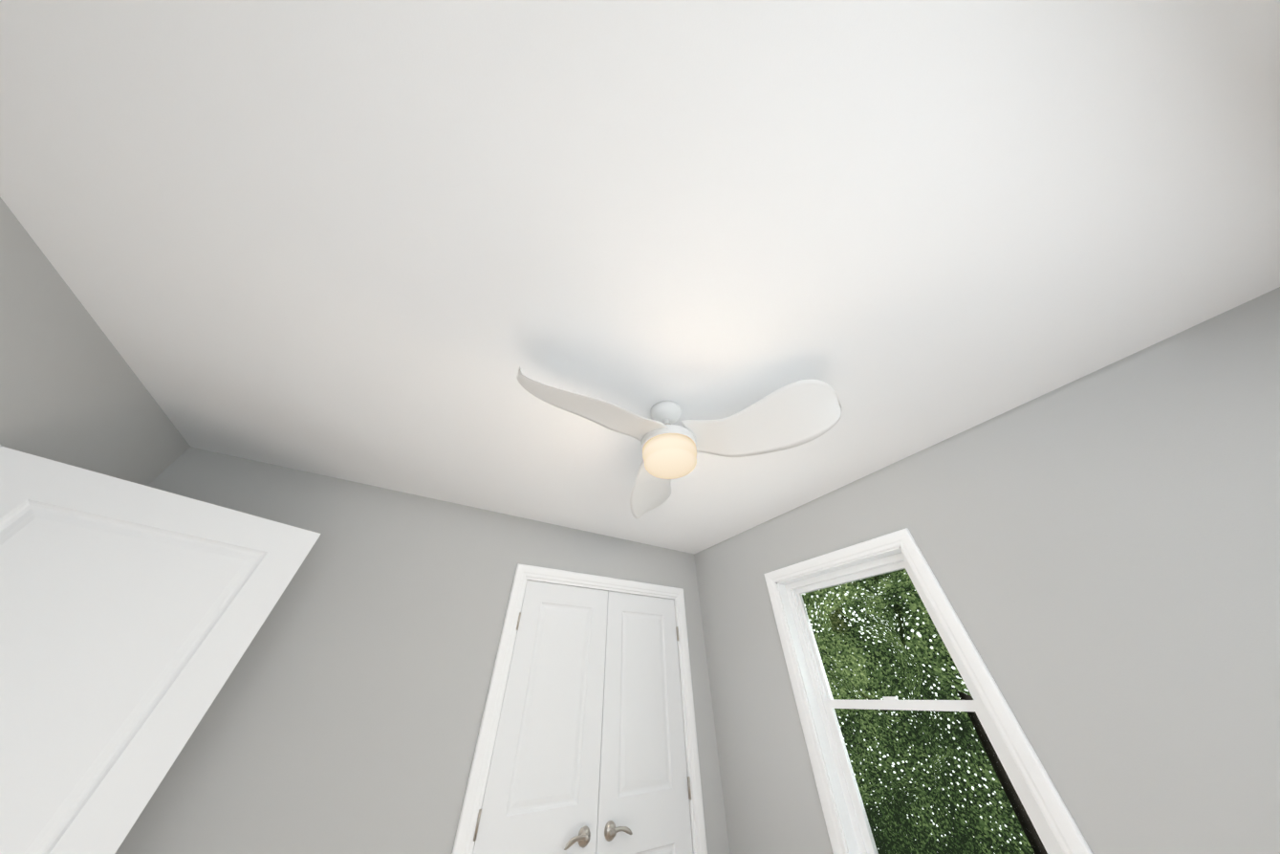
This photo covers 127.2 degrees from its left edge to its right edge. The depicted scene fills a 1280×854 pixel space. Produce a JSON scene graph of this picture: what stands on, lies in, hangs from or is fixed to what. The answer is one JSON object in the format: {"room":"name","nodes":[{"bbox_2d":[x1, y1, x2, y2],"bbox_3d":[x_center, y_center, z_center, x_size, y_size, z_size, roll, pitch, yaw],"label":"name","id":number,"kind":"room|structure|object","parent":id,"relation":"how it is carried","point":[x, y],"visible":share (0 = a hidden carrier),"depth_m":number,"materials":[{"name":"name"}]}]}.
{"room":"bedroom","nodes":[
{"label":"bedroom","id":0,"kind":"room"},
{"bbox_2d":[0,196,190,485],"bbox_3d":[-1.414,0.097,-0.300,0.140,2.440,3.320,21,-45,-24],"label":"wall","id":1,"kind":"structure","parent":0,"point":[74,391],"depth_m":1.03,"materials":[{"name":"paint"}]},
{"bbox_2d":[0,446,321,853],"bbox_3d":[-1.656,1.053,0.536,0.722,2.030,0.420,21,-45,-24],"label":"entry door","id":2,"kind":"structure","parent":1,"relation":"in","point":[133,616],"depth_m":0.96,"materials":[{"name":"painted wood"},{"name":"satin nickel"}]},
{"bbox_2d":[114,446,730,853],"bbox_3d":[-0.895,1.607,1.512,3.510,2.440,0.140,21,-45,-24],"label":"wall","id":3,"kind":"structure","parent":0,"point":[344,712],"depth_m":1.51,"materials":[{"name":"paint"}]},
{"bbox_2d":[472,580,607,853],"bbox_3d":[-0.472,1.867,1.530,0.604,2.030,0.082,21,-45,-24],"label":"closet door","id":4,"kind":"structure","parent":3,"relation":"in","point":[541,791],"depth_m":1.72,"materials":[{"name":"painted wood"},{"name":"satin nickel"}]},
{"bbox_2d":[451,563,707,853],"bbox_3d":[-0.245,1.971,1.718,1.364,2.130,0.158,21,-45,-24],"label":"trim","id":5,"kind":"structure","parent":3,"relation":"attached to","point":[471,806],"depth_m":1.90,"materials":[{"name":"white wood"}]},
{"bbox_2d":[595,590,693,853],"bbox_3d":[0.044,2.068,1.780,0.604,2.030,0.082,21,-45,-24],"label":"closet door","id":6,"kind":"structure","parent":3,"relation":"in","point":[644,792],"depth_m":1.93,"materials":[{"name":"painted wood"},{"name":"satin nickel"}]},
{"bbox_2d":[0,0,1279,554],"bbox_3d":[0.002,-0.319,1.208,3.510,0.100,3.600,21,-45,-24],"label":"ceiling","id":7,"kind":"structure","parent":0,"point":[396,245],"depth_m":0.84,"materials":[{"name":"paint"}]},
{"bbox_2d":[516,367,842,518],"bbox_3d":[0.002,0.029,1.299,1.038,0.316,1.137,21,-45,-24],"label":"ceiling fan","id":8,"kind":"object","parent":7,"relation":"hanging from","point":[794,414],"visible":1,"depth_m":1.20,"materials":[{"name":"white plastic"}]},
{"bbox_2d":[694,286,1279,853],"bbox_3d":[1.449,1.212,1.085,0.140,2.440,3.320,21,-45,-24],"label":"wall","id":9,"kind":"structure","parent":0,"point":[1100,549],"depth_m":1.11,"materials":[{"name":"paint"}]},
{"bbox_2d":[763,527,1092,853],"bbox_3d":[1.177,1.323,1.508,0.175,1.383,0.987,21,-45,-24],"label":"window","id":10,"kind":"structure","parent":9,"relation":"in","point":[1042,801],"depth_m":1.54,"materials":[{"name":"white wood"}]},
{"label":"outside","id":11,"kind":"structure","parent":0,"visible":0},
{"bbox_2d":[801,568,1047,853],"bbox_3d":[3.473,1.286,2.424,3.734,10.004,15.000,21,-45,-24],"label":"tree","id":12,"kind":"object","parent":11,"point":[976,778],"depth_m":3.16,"materials":[{"name":"green plant"}]}
]}

